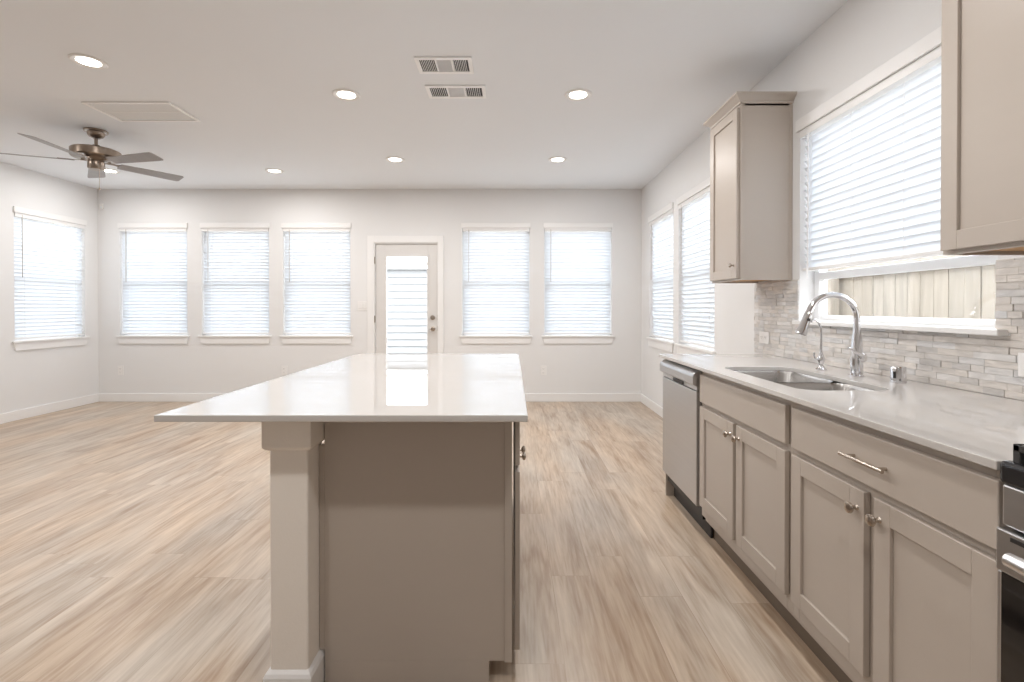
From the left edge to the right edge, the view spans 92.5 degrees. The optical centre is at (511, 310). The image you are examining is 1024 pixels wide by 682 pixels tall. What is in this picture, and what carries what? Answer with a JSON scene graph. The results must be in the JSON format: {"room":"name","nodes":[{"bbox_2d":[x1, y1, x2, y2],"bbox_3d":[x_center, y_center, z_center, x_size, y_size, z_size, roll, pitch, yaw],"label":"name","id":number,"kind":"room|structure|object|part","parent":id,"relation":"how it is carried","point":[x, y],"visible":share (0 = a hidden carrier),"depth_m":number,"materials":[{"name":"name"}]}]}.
{"room":"kitchen","nodes":[
{"label":"kitchen","id":0,"kind":"room"},
{"bbox_2d":[0,161,98,413],"bbox_3d":[-5.435,-0.166,1.873,0.150,2.750,8.947,0,0,0],"label":"wall","id":1,"kind":"structure","parent":0,"point":[34,377],"depth_m":5.62,"materials":[{"name":"paint"}]},
{"bbox_2d":[0,393,98,423],"bbox_3d":[-5.353,1.155,1.881,0.014,0.108,8.947,0,0,0],"label":"baseboard","id":2,"kind":"structure","parent":1,"relation":"attached to","point":[11,416],"depth_m":5.63,"materials":[{"name":"white wood"}]},
{"bbox_2d":[13,206,86,338],"bbox_3d":[-5.381,-0.408,5.713,0.083,1.437,0.898,0,0,0],"label":"window blind","id":3,"kind":"object","parent":1,"relation":"attached to","point":[47,246],"visible":0.99,"depth_m":5.68,"materials":[{"name":"white plastic"}]},
{"bbox_3d":[-5.395,0.301,5.717,0.048,0.018,0.860,0,0,0],"label":"rail","id":4,"kind":"part","parent":3,"relation":"part of","materials":[{"name":"white plastic"}]},
{"bbox_2d":[12,335,89,350],"bbox_3d":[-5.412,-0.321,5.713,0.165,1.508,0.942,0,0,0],"label":"window sill","id":5,"kind":"structure","parent":1,"relation":"in","point":[62,341],"depth_m":5.66,"materials":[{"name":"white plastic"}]},
{"bbox_3d":[-5.470,-0.365,5.713,0.050,1.420,0.872,0,0,0],"label":"frame","id":6,"kind":"part","parent":5,"relation":"part of","materials":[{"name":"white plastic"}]},
{"bbox_3d":[-5.388,0.338,5.717,0.115,0.022,0.942,0,0,0],"label":"sill","id":7,"kind":"part","parent":5,"relation":"part of","materials":[{"name":"white wood"}]},
{"bbox_2d":[98,189,641,392],"bbox_3d":[-1.843,-0.194,6.421,7.335,2.750,0.150,0,0,0],"label":"wall","id":8,"kind":"structure","parent":0,"point":[193,366],"depth_m":6.34,"materials":[{"name":"paint"}]},
{"bbox_2d":[118,366,123,374],"bbox_3d":[-5.070,0.777,6.347,0.075,0.120,0.009,0,0,0],"label":"outlet","id":9,"kind":"object","parent":8,"relation":"attached to","point":[120,368],"visible":1,"depth_m":6.35,"materials":[{"name":"white plastic"}]},
{"bbox_2d":[117,223,187,333],"bbox_3d":[-4.642,-0.412,6.366,0.898,1.437,0.083,0,0,0],"label":"window blind","id":10,"kind":"object","parent":8,"relation":"attached to","point":[154,256],"visible":1,"depth_m":6.38,"materials":[{"name":"white plastic"}]},
{"bbox_3d":[-4.642,0.297,6.384,0.860,0.018,0.048,0,0,0],"label":"rail","id":11,"kind":"part","parent":10,"relation":"part of","materials":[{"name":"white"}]},
{"bbox_2d":[116,334,189,343],"bbox_3d":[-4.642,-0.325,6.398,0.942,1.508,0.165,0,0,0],"label":"window sill","id":12,"kind":"structure","parent":8,"relation":"in","point":[127,338],"depth_m":6.33,"materials":[{"name":"white plastic"}]},
{"bbox_3d":[-4.642,0.334,6.377,0.942,0.022,0.115,0,0,0],"label":"sill","id":13,"kind":"part","parent":12,"relation":"part of","materials":[{"name":"white wood"}]},
{"bbox_3d":[-4.642,-0.369,6.455,0.872,1.420,0.050,0,0,0],"label":"frame","id":14,"kind":"part","parent":12,"relation":"part of","materials":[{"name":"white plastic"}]},
{"bbox_2d":[198,334,271,343],"bbox_3d":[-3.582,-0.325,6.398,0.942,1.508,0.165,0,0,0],"label":"window sill","id":15,"kind":"structure","parent":8,"relation":"in","point":[208,338],"depth_m":6.33,"materials":[{"name":"white plastic"}]},
{"bbox_3d":[-3.582,0.334,6.377,0.942,0.022,0.115,0,0,0],"label":"sill","id":16,"kind":"part","parent":15,"relation":"part of","materials":[{"name":"white wood"}]},
{"bbox_3d":[-3.582,-0.369,6.455,0.872,1.420,0.050,0,0,0],"label":"frame","id":17,"kind":"part","parent":15,"relation":"part of","materials":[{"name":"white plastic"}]},
{"bbox_2d":[200,223,269,333],"bbox_3d":[-3.582,-0.412,6.366,0.898,1.437,0.083,0,0,0],"label":"window blind","id":18,"kind":"object","parent":8,"relation":"attached to","point":[236,255],"visible":1,"depth_m":6.38,"materials":[{"name":"white plastic"}]},
{"bbox_3d":[-3.582,0.297,6.384,0.860,0.018,0.048,0,0,0],"label":"rail","id":19,"kind":"part","parent":18,"relation":"part of","materials":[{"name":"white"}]},
{"bbox_2d":[281,366,286,374],"bbox_3d":[-2.950,0.777,6.347,0.075,0.120,0.009,0,0,0],"label":"outlet","id":20,"kind":"object","parent":8,"relation":"attached to","point":[283,368],"visible":0.98,"depth_m":6.35,"materials":[{"name":"white plastic"}]},
{"bbox_2d":[281,223,350,333],"bbox_3d":[-2.529,-0.412,6.366,0.898,1.437,0.083,0,0,0],"label":"window blind","id":21,"kind":"object","parent":8,"relation":"attached to","point":[317,255],"visible":1,"depth_m":6.38,"materials":[{"name":"white plastic"}]},
{"bbox_3d":[-2.529,0.297,6.384,0.860,0.018,0.048,0,0,0],"label":"rail","id":22,"kind":"part","parent":21,"relation":"part of","materials":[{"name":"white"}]},
{"bbox_2d":[280,334,352,343],"bbox_3d":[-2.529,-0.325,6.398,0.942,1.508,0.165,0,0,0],"label":"window sill","id":23,"kind":"structure","parent":8,"relation":"in","point":[288,338],"depth_m":6.33,"materials":[{"name":"white plastic"}]},
{"bbox_3d":[-2.529,0.334,6.377,0.942,0.022,0.115,0,0,0],"label":"sill","id":24,"kind":"part","parent":23,"relation":"part of","materials":[{"name":"white wood"}]},
{"bbox_3d":[-2.529,-0.369,6.455,0.872,1.420,0.050,0,0,0],"label":"frame","id":25,"kind":"part","parent":23,"relation":"part of","materials":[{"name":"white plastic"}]},
{"bbox_2d":[99,393,639,401],"bbox_3d":[-1.843,1.127,6.347,7.035,0.108,0.014,0,0,0],"label":"baseboard","id":26,"kind":"structure","parent":8,"relation":"attached to","point":[103,397],"depth_m":6.34,"materials":[{"name":"white"}]},
{"bbox_2d":[374,244,436,353],"bbox_3d":[-1.373,0.154,6.355,0.821,2.030,0.110,0,0,0],"label":"door","id":27,"kind":"structure","parent":8,"relation":"in","point":[383,251],"depth_m":6.37,"materials":[{"name":"white paint"}]},
{"bbox_2d":[367,236,443,353],"bbox_3d":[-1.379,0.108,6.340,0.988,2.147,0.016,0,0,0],"label":"trim","id":28,"kind":"structure","parent":8,"relation":"attached to","point":[371,240],"depth_m":6.33,"materials":[{"name":"white wood"}]},
{"bbox_2d":[459,334,531,343],"bbox_3d":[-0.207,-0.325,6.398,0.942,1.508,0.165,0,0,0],"label":"window sill","id":29,"kind":"structure","parent":8,"relation":"in","point":[465,338],"depth_m":6.33,"materials":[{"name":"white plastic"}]},
{"bbox_3d":[-0.207,0.334,6.377,0.942,0.022,0.115,0,0,0],"label":"sill","id":30,"kind":"part","parent":29,"relation":"part of","materials":[{"name":"white wood"}]},
{"bbox_3d":[-0.207,-0.369,6.455,0.872,1.420,0.050,0,0,0],"label":"frame","id":31,"kind":"part","parent":29,"relation":"part of","materials":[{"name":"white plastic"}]},
{"bbox_2d":[461,223,530,333],"bbox_3d":[-0.207,-0.412,6.366,0.898,1.437,0.083,0,0,0],"label":"window blind","id":32,"kind":"object","parent":8,"relation":"attached to","point":[495,255],"visible":1,"depth_m":6.38,"materials":[{"name":"white plastic"}]},
{"bbox_3d":[-0.207,0.297,6.384,0.860,0.018,0.048,0,0,0],"label":"rail","id":33,"kind":"part","parent":32,"relation":"part of","materials":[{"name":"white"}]},
{"bbox_2d":[541,366,545,374],"bbox_3d":[0.408,0.777,6.347,0.075,0.120,0.009,0,0,0],"label":"outlet","id":34,"kind":"object","parent":8,"relation":"attached to","point":[543,368],"visible":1,"depth_m":6.35,"materials":[{"name":"white plastic"}]},
{"bbox_2d":[542,228,614,343],"bbox_3d":[0.854,-0.325,6.398,0.942,1.508,0.165,0,0,0],"label":"window","id":35,"kind":"structure","parent":8,"relation":"in","point":[547,338],"depth_m":6.33,"materials":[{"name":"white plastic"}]},
{"bbox_2d":[543,223,612,333],"bbox_3d":[0.854,-0.412,6.366,0.898,1.437,0.083,0,0,0],"label":"window blind","id":36,"kind":"object","parent":35,"relation":"attached to","point":[577,300],"visible":1,"depth_m":6.38,"materials":[{"name":"white plastic"}]},
{"bbox_3d":[0.854,0.297,6.384,0.860,0.018,0.048,0,0,0],"label":"rail","id":37,"kind":"part","parent":36,"relation":"part of","materials":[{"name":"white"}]},
{"bbox_3d":[0.854,0.334,6.377,0.942,0.022,0.115,0,0,0],"label":"sill","id":38,"kind":"part","parent":35,"relation":"part of","materials":[{"name":"white"}]},
{"bbox_2d":[0,402,837,681],"bbox_3d":[-1.843,1.258,1.881,7.335,0.100,9.247,0,0,0],"label":"floor","id":39,"kind":"structure","parent":0,"point":[134,547],"depth_m":2.33,"materials":[{"name":"wood"}]},
{"bbox_2d":[261,422,324,681],"bbox_3d":[-0.686,0.763,1.565,0.151,0.895,0.151,0,0,0],"label":"island post","id":40,"kind":"object","parent":39,"relation":"on","point":[296,655],"visible":0.76,"depth_m":1.51,"materials":[{"name":"white paint"}]},
{"bbox_2d":[319,422,511,681],"bbox_3d":[-0.313,0.763,1.593,0.626,0.895,0.023,0,0,0],"label":"island end panel","id":41,"kind":"object","parent":39,"relation":"on","point":[415,518],"visible":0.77,"depth_m":1.59,"materials":[{"name":"beige wood"}]},
{"bbox_2d":[489,422,525,672],"bbox_3d":[-0.267,0.760,2.025,0.653,0.895,0.839,0,0,0],"label":"base cabinet","id":42,"kind":"object","parent":39,"relation":"on","point":[517,449],"visible":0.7,"depth_m":1.62,"materials":[{"name":"beige wood"}]},
{"bbox_2d":[154,354,527,421],"bbox_3d":[-0.485,0.300,2.316,1.058,0.019,1.861,0,0,0],"label":"countertop","id":43,"kind":"structure","parent":42,"relation":"on","point":[358,387],"depth_m":1.74,"materials":[{"name":"white stone"}]},
{"bbox_3d":[0.018,0.427,2.023,0.017,0.162,0.815,0,0,0],"label":"drawer","id":44,"kind":"part","parent":42,"relation":"part of","materials":[{"name":"beige wood"}]},
{"bbox_3d":[0.018,0.826,1.820,0.017,0.589,0.404,0,0,0],"label":"door","id":45,"kind":"part","parent":42,"relation":"part of","materials":[{"name":"beige wood"}]},
{"bbox_3d":[0.042,0.588,1.979,0.031,0.033,0.033,0,0,0],"label":"knob","id":46,"kind":"part","parent":42,"relation":"part of","materials":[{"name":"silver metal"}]},
{"bbox_2d":[513,422,513,495],"bbox_3d":[-0.267,0.756,2.770,0.653,0.895,0.650,0,0,0],"label":"base cabinet","id":47,"kind":"object","parent":39,"relation":"on","point":[513,422],"visible":0.14,"depth_m":2.94,"materials":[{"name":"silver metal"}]},
{"bbox_2d":[665,473,673,494],"bbox_3d":[1.337,0.753,3.187,0.673,0.895,0.016,0,0,0],"label":"end panel","id":48,"kind":"object","parent":39,"relation":"on","point":[669,489],"visible":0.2,"depth_m":3.18,"materials":[{"name":"beige wood"}]},
{"bbox_2d":[660,359,712,537],"bbox_3d":[1.310,0.756,2.880,0.710,0.892,0.585,0,0,0],"label":"dishwasher","id":49,"kind":"object","parent":39,"relation":"on","point":[681,383],"visible":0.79,"depth_m":2.80,"materials":[{"name":"silver metal"}]},
{"bbox_3d":[0.982,0.371,2.880,0.053,0.108,0.581,0,0,0],"label":"control panel","id":50,"kind":"part","parent":49,"relation":"part of","materials":[{"name":"metal"}]},
{"bbox_3d":[0.992,0.731,2.882,0.033,0.607,0.581,0,0,0],"label":"door","id":51,"kind":"part","parent":49,"relation":"part of","materials":[{"name":"metal"}]},
{"bbox_2d":[668,476,704,518],"bbox_3d":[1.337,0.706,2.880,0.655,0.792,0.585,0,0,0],"label":"toe kick","id":52,"kind":"object","parent":49,"relation":"in","point":[698,509],"depth_m":2.79,"materials":[{"name":"plastic"}]},
{"bbox_3d":[1.036,1.120,2.882,0.052,0.165,0.585,0,0,0],"label":"toe panel","id":53,"kind":"part","parent":49,"relation":"part of","materials":[{"name":"black plastic"}]},
{"bbox_2d":[699,370,836,648],"bbox_3d":[1.311,0.759,2.161,0.724,0.895,0.838,0,0,0],"label":"base cabinet","id":54,"kind":"object","parent":39,"relation":"on","point":[746,450],"visible":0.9,"depth_m":2.03,"materials":[{"name":"beige wood"}]},
{"bbox_3d":[0.990,0.759,2.369,0.019,0.517,0.385,0,0,0],"label":"door","id":55,"kind":"part","parent":54,"relation":"part of","materials":[{"name":"beige wood"}]},
{"bbox_3d":[0.965,0.554,2.203,0.031,0.033,0.033,0,0,0],"label":"knob","id":56,"kind":"part","parent":54,"relation":"part of","materials":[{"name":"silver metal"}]},
{"bbox_3d":[0.965,0.555,2.118,0.031,0.033,0.033,0,0,0],"label":"knob","id":57,"kind":"part","parent":54,"relation":"part of","materials":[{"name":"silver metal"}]},
{"bbox_3d":[0.990,0.408,2.159,0.019,0.142,0.800,0,0,0],"label":"drawer","id":58,"kind":"part","parent":54,"relation":"part of","materials":[{"name":"beige wood"}]},
{"bbox_3d":[1.010,0.694,2.160,0.020,0.765,0.838,0,0,0],"label":"frame","id":59,"kind":"part","parent":54,"relation":"part of","materials":[{"name":"beige wood"}]},
{"bbox_3d":[0.990,0.762,1.954,0.019,0.517,0.385,0,0,0],"label":"door","id":60,"kind":"part","parent":54,"relation":"part of","materials":[{"name":"beige wood"}]},
{"bbox_2d":[659,354,1023,469],"bbox_3d":[1.319,0.302,2.098,0.711,0.019,2.248,0,0,0],"label":"countertop","id":61,"kind":"structure","parent":54,"relation":"on","point":[979,428],"depth_m":1.54,"materials":[{"name":"white stone"}]},
{"bbox_2d":[733,370,875,390],"bbox_3d":[1.245,0.408,2.163,0.410,0.192,0.780,0,0,0],"label":"sink","id":62,"kind":"object","parent":61,"relation":"in","point":[787,378],"visible":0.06,"depth_m":2.29,"materials":[{"name":"metal"}]},
{"bbox_2d":[810,319,826,369],"bbox_3d":[1.501,0.165,2.401,0.080,0.250,0.052,0,0,0],"label":"water tap","id":63,"kind":"object","parent":61,"relation":"on","point":[820,359],"visible":1,"depth_m":2.40,"materials":[{"name":"silver metal"}]},
{"bbox_3d":[1.491,0.123,2.401,0.059,0.165,0.010,0,0,0],"label":"spout","id":64,"kind":"part","parent":63,"relation":"part of","materials":[{"name":"silver metal"}]},
{"bbox_2d":[795,292,866,376],"bbox_3d":[1.408,0.105,2.154,0.303,0.374,0.090,0,0,0],"label":"faucet","id":65,"kind":"object","parent":61,"relation":"on","point":[857,357],"visible":1,"depth_m":2.16,"materials":[{"name":"silver metal"}]},
{"bbox_3d":[1.421,-0.010,2.169,0.237,0.144,0.026,0,0,0],"label":"spout","id":66,"kind":"part","parent":65,"relation":"part of","materials":[{"name":"silver metal"}]},
{"bbox_3d":[1.507,0.192,2.132,0.117,0.071,0.041,0,0,-34],"label":"lever","id":67,"kind":"part","parent":65,"relation":"part of","materials":[{"name":"silver metal"}]},
{"bbox_2d":[890,366,906,383],"bbox_3d":[1.565,0.259,1.987,0.056,0.067,0.054,0,0,0],"label":"air gap cap","id":68,"kind":"object","parent":61,"relation":"on","point":[898,374],"visible":1,"depth_m":1.97,"materials":[{"name":"silver metal"}]},
{"bbox_2d":[791,402,1008,681],"bbox_3d":[1.310,0.764,1.359,0.726,0.895,0.765,0,0,0],"label":"base cabinet","id":69,"kind":"object","parent":39,"relation":"on","point":[894,572],"visible":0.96,"depth_m":1.27,"materials":[{"name":"beige wood"}]},
{"bbox_3d":[0.990,0.764,1.545,0.019,0.517,0.356,0,0,0],"label":"door","id":70,"kind":"part","parent":69,"relation":"part of","materials":[{"name":"beige wood"}]},
{"bbox_3d":[0.965,0.559,1.393,0.031,0.033,0.033,0,0,0],"label":"knob","id":71,"kind":"part","parent":69,"relation":"part of","materials":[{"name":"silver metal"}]},
{"bbox_3d":[0.963,0.415,1.343,0.033,0.011,0.165,0,0,0],"label":"pull handle","id":72,"kind":"part","parent":69,"relation":"part of","materials":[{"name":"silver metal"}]},
{"bbox_3d":[0.965,0.560,1.308,0.031,0.033,0.033,0,0,0],"label":"knob","id":73,"kind":"part","parent":69,"relation":"part of","materials":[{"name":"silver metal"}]},
{"bbox_3d":[0.990,0.413,1.354,0.019,0.142,0.733,0,0,0],"label":"drawer","id":74,"kind":"part","parent":69,"relation":"part of","materials":[{"name":"beige wood"}]},
{"bbox_3d":[0.990,0.766,1.160,0.019,0.517,0.340,0,0,0],"label":"door","id":75,"kind":"part","parent":69,"relation":"part of","materials":[{"name":"beige wood"}]},
{"bbox_2d":[996,444,1023,681],"bbox_3d":[1.286,0.739,0.590,0.751,0.955,0.765,0,0,0],"label":"range","id":76,"kind":"object","parent":39,"relation":"on","point":[1009,540],"visible":1,"depth_m":0.94,"materials":[{"name":"black metal"}]},
{"bbox_2d":[996,527,1023,681],"bbox_3d":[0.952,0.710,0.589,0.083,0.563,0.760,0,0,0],"label":"oven","id":77,"kind":"object","parent":76,"relation":"in","point":[1009,540],"depth_m":0.94,"materials":[{"name":"silver metal"}]},
{"bbox_2d":[1000,460,1023,489],"bbox_3d":[1.310,0.319,0.588,0.701,0.046,0.765,0,0,0],"label":"cooktop","id":78,"kind":"object","parent":76,"relation":"in","point":[1011,471],"depth_m":0.94,"materials":[{"name":"black metal"}]},
{"bbox_3d":[0.981,0.384,0.587,0.027,0.081,0.760,0,0,0],"label":"control panel","id":79,"kind":"part","parent":76,"relation":"part of","materials":[{"name":"metal"}]},
{"bbox_2d":[0,0,847,188],"bbox_3d":[-1.843,-1.591,1.864,7.335,0.100,9.247,0,0,0],"label":"ceiling","id":80,"kind":"structure","parent":0,"point":[260,77],"depth_m":3.36,"materials":[{"name":"paint"}]},
{"bbox_2d":[68,53,108,69],"bbox_3d":[-2.630,-1.544,3.045,0.194,0.009,0.194,0,0,0],"label":"recessed light","id":81,"kind":"object","parent":80,"relation":"in","point":[88,61],"visible":1,"depth_m":3.04,"materials":[{"name":"white plastic"}]},
{"bbox_2d":[0,127,183,189],"bbox_3d":[-3.589,-1.296,4.204,1.298,0.520,1.263,0,0,0],"label":"ceiling fan","id":82,"kind":"object","parent":80,"relation":"hanging from","point":[96,156],"visible":1,"depth_m":4.18,"materials":[{"name":"silver metal"}]},
{"bbox_3d":[-3.985,-1.285,4.087,0.506,0.034,0.134,0,0,-22],"label":"blade","id":83,"kind":"part","parent":82,"relation":"part of","materials":[{"name":"brown wood"}]},
{"bbox_3d":[-3.571,-1.283,3.828,0.134,0.034,0.506,0,0,-4],"label":"blade","id":84,"kind":"part","parent":82,"relation":"part of","materials":[{"name":"brown wood"}]},
{"bbox_3d":[-3.867,-1.288,4.560,0.134,0.034,0.506,0,0,-40],"label":"blade","id":85,"kind":"part","parent":82,"relation":"part of","materials":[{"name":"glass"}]},
{"bbox_3d":[-3.197,-1.285,4.142,0.506,0.034,0.134,0,0,14],"label":"blade","id":86,"kind":"part","parent":82,"relation":"part of","materials":[{"name":"brown wood"}]},
{"bbox_3d":[-3.380,-1.288,4.594,0.134,0.034,0.506,0,0,32],"label":"blade","id":87,"kind":"part","parent":82,"relation":"part of","materials":[{"name":"brown wood"}]},
{"bbox_2d":[105,168,120,173],"bbox_3d":[-4.500,-1.558,5.481,0.194,0.009,0.194,0,0,0],"label":"recessed light","id":88,"kind":"object","parent":80,"relation":"in","point":[112,171],"visible":0.7,"depth_m":5.49,"materials":[{"name":"white plastic"}]},
{"bbox_2d":[81,102,200,121],"bbox_3d":[-2.873,-1.547,3.825,0.655,0.012,0.372,0,0,0],"label":"access panel","id":89,"kind":"object","parent":80,"relation":"in","point":[120,111],"visible":1,"depth_m":3.81,"materials":[{"name":"white paint"}]},
{"bbox_2d":[265,168,283,173],"bbox_3d":[-2.655,-1.558,5.481,0.194,0.009,0.194,0,0,0],"label":"recessed light","id":90,"kind":"object","parent":80,"relation":"in","point":[270,170],"visible":1,"depth_m":5.46,"materials":[{"name":"white glass"}]},
{"bbox_2d":[332,89,360,100],"bbox_3d":[-1.190,-1.546,3.521,0.194,0.009,0.194,0,0,0],"label":"recessed light","id":91,"kind":"object","parent":80,"relation":"in","point":[343,94],"visible":1,"depth_m":3.51,"materials":[{"name":"white glass"}]},
{"bbox_2d":[386,157,404,162],"bbox_3d":[-1.206,-1.556,5.061,0.194,0.009,0.194,0,0,0],"label":"recessed light","id":92,"kind":"object","parent":80,"relation":"in","point":[390,159],"visible":1,"depth_m":5.05,"materials":[{"name":"white plastic"}]},
{"bbox_2d":[414,57,473,73],"bbox_3d":[-0.423,-1.544,3.088,0.353,0.010,0.205,0,0,0],"label":"ceiling vent","id":93,"kind":"object","parent":80,"relation":"in","point":[425,65],"visible":1,"depth_m":3.08,"materials":[{"name":"white metal"}]},
{"bbox_2d":[425,85,486,97],"bbox_3d":[-0.393,-1.546,3.467,0.415,0.010,0.197,0,0,0],"label":"ceiling vent","id":94,"kind":"object","parent":80,"relation":"in","point":[434,91],"visible":1,"depth_m":3.45,"materials":[{"name":"white metal"}]},
{"bbox_2d":[548,157,566,162],"bbox_3d":[0.471,-1.556,5.061,0.194,0.009,0.194,0,0,0],"label":"recessed light","id":95,"kind":"object","parent":80,"relation":"in","point":[552,159],"visible":1,"depth_m":5.05,"materials":[{"name":"white plastic"}]},
{"bbox_2d":[565,89,591,100],"bbox_3d":[0.475,-1.546,3.521,0.194,0.009,0.194,0,0,0],"label":"recessed light","id":96,"kind":"object","parent":80,"relation":"in","point":[575,94],"visible":1,"depth_m":3.51,"materials":[{"name":"white plastic"}]},
{"bbox_2d":[641,0,1023,407],"bbox_3d":[1.750,-0.166,1.873,0.150,2.750,8.947,0,0,0],"label":"wall","id":97,"kind":"structure","parent":0,"point":[860,36],"depth_m":2.87,"materials":[{"name":"paint"}]},
{"bbox_2d":[640,393,662,417],"bbox_3d":[1.668,1.137,4.790,0.014,0.108,3.127,0,0,0],"label":"baseboard","id":98,"kind":"structure","parent":97,"relation":"attached to","point":[653,406],"depth_m":5.83,"materials":[{"name":"white wood"}]},
{"bbox_2d":[646,337,673,351],"bbox_3d":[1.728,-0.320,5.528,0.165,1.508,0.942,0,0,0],"label":"window sill","id":99,"kind":"structure","parent":97,"relation":"in","point":[656,342],"depth_m":5.47,"materials":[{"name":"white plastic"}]},
{"bbox_3d":[1.702,0.339,5.532,0.115,0.022,0.942,0,0,0],"label":"sill","id":100,"kind":"part","parent":99,"relation":"part of","materials":[{"name":"white"}]},
{"bbox_2d":[648,202,673,339],"bbox_3d":[1.696,-0.407,5.528,0.083,1.437,0.898,0,0,0],"label":"window blind","id":101,"kind":"object","parent":97,"relation":"attached to","point":[662,225],"visible":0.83,"depth_m":5.54,"materials":[{"name":"white plastic"}]},
{"bbox_3d":[1.710,0.302,5.532,0.048,0.018,0.860,0,0,0],"label":"rail","id":102,"kind":"part","parent":101,"relation":"part of","materials":[{"name":"white plastic"}]},
{"bbox_2d":[675,324,715,353],"bbox_3d":[1.728,-0.313,4.488,0.165,1.508,0.942,0,0,0],"label":"window","id":103,"kind":"structure","parent":97,"relation":"in","point":[687,348],"depth_m":4.55,"materials":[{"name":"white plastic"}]},
{"bbox_3d":[1.702,0.346,4.492,0.115,0.022,0.942,0,0,0],"label":"sill","id":104,"kind":"part","parent":103,"relation":"part of","materials":[{"name":"white wood"}]},
{"bbox_2d":[676,177,714,348],"bbox_3d":[1.696,-0.401,4.488,0.083,1.437,0.898,0,0,0],"label":"window blind","id":105,"kind":"object","parent":97,"relation":"attached to","point":[698,290],"visible":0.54,"depth_m":4.51,"materials":[{"name":"white plastic"}]},
{"bbox_3d":[1.710,0.309,4.492,0.048,0.018,0.860,0,0,0],"label":"rail","id":106,"kind":"part","parent":105,"relation":"part of","materials":[{"name":"white plastic"}]},
{"bbox_2d":[703,91,796,282],"bbox_3d":[1.494,-0.736,3.133,0.360,1.103,0.507,0,0,0],"label":"upper cabinet","id":107,"kind":"object","parent":97,"relation":"attached to","point":[751,133],"visible":1,"depth_m":2.93,"materials":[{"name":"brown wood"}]},
{"bbox_3d":[1.355,-0.708,3.133,0.019,1.023,0.391,0,0,0],"label":"door","id":108,"kind":"part","parent":107,"relation":"part of","materials":[{"name":"beige wood"}]},
{"bbox_3d":[1.496,-1.261,3.130,0.355,0.053,0.507,0,0,0],"label":"crown moulding","id":109,"kind":"part","parent":107,"relation":"part of","materials":[{"name":"beige wood"}]},
{"bbox_2d":[796,26,942,277],"bbox_3d":[1.696,-0.640,2.269,0.083,0.922,1.191,0,0,0],"label":"window blind","id":110,"kind":"object","parent":97,"relation":"attached to","point":[873,191],"visible":0.66,"depth_m":2.27,"materials":[{"name":"white plastic"}]},
{"bbox_3d":[1.710,-0.233,2.271,0.048,0.018,1.153,0,0,0],"label":"rail","id":111,"kind":"part","parent":110,"relation":"part of","materials":[{"name":"white plastic"}]},
{"bbox_2d":[754,257,1023,400],"bbox_3d":[1.669,0.059,1.786,0.010,0.468,3.172,0,0,0],"label":"backsplash","id":112,"kind":"structure","parent":97,"relation":"attached to","point":[985,364],"depth_m":1.98,"materials":[{"name":"stone"}]},
{"bbox_2d":[759,331,768,343],"bbox_3d":[1.659,0.177,3.226,0.009,0.078,0.120,0,0,0],"label":"outlet","id":113,"kind":"object","parent":112,"relation":"attached to","point":[763,336],"visible":1,"depth_m":3.23,"materials":[{"name":"white plastic"}]},
{"bbox_2d":[1018,352,1023,376],"bbox_3d":[1.659,0.177,1.546,0.009,0.078,0.120,0,0,0],"label":"outlet","id":114,"kind":"object","parent":112,"relation":"attached to","point":[1020,355],"visible":1,"depth_m":1.59,"materials":[{"name":"white plastic"}]},
{"bbox_2d":[792,255,1007,335],"bbox_3d":[1.720,-0.486,2.247,0.180,1.136,1.210,0,0,0],"label":"window","id":115,"kind":"structure","parent":97,"relation":"in","point":[940,325],"depth_m":2.13,"materials":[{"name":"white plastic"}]},
{"bbox_3d":[1.695,0.071,2.251,0.130,0.022,1.210,0,0,0],"label":"sill","id":116,"kind":"part","parent":115,"relation":"part of","materials":[{"name":"white wood"}]},
{"bbox_2d":[940,0,1023,254],"bbox_3d":[1.494,-0.724,1.267,0.360,1.103,0.655,0,0,0],"label":"upper cabinet","id":117,"kind":"object","parent":97,"relation":"attached to","point":[982,213],"visible":1,"depth_m":1.41,"materials":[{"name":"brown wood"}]},
{"label":"outside","id":118,"kind":"structure","parent":0,"visible":0},
{"bbox_3d":[0.000,1.447,16.009,60.000,0.050,48.000,0,0,0],"label":"ground","id":119,"kind":"structure","parent":118,"visible":0},
{"bbox_2d":[387,257,426,353],"bbox_3d":[-2.500,-0.428,15.968,23.600,3.700,7.060,0,0,0],"label":"house","id":120,"kind":"structure","parent":119,"relation":"on","point":[406,276],"depth_m":12.58,"materials":[{"name":"white"}]},
{"bbox_2d":[662,255,995,341],"bbox_3d":[3.522,0.459,5.141,0.155,2.060,14.276,0,0,0],"label":"fence","id":121,"kind":"object","parent":119,"relation":"on","point":[963,292],"visible":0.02,"depth_m":4.27,"materials":[{"name":"beige wood"}]},
{"bbox_3d":[3.490,0.487,5.348,0.090,2.000,0.090,0,0,0],"label":"post","id":122,"kind":"part","parent":121,"relation":"part of","materials":[{"name":"white wood"}]},
{"bbox_3d":[3.554,-0.406,5.098,0.039,0.090,14.200,0,0,0],"label":"rail","id":123,"kind":"part","parent":121,"relation":"part of","materials":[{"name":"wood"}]}
]}

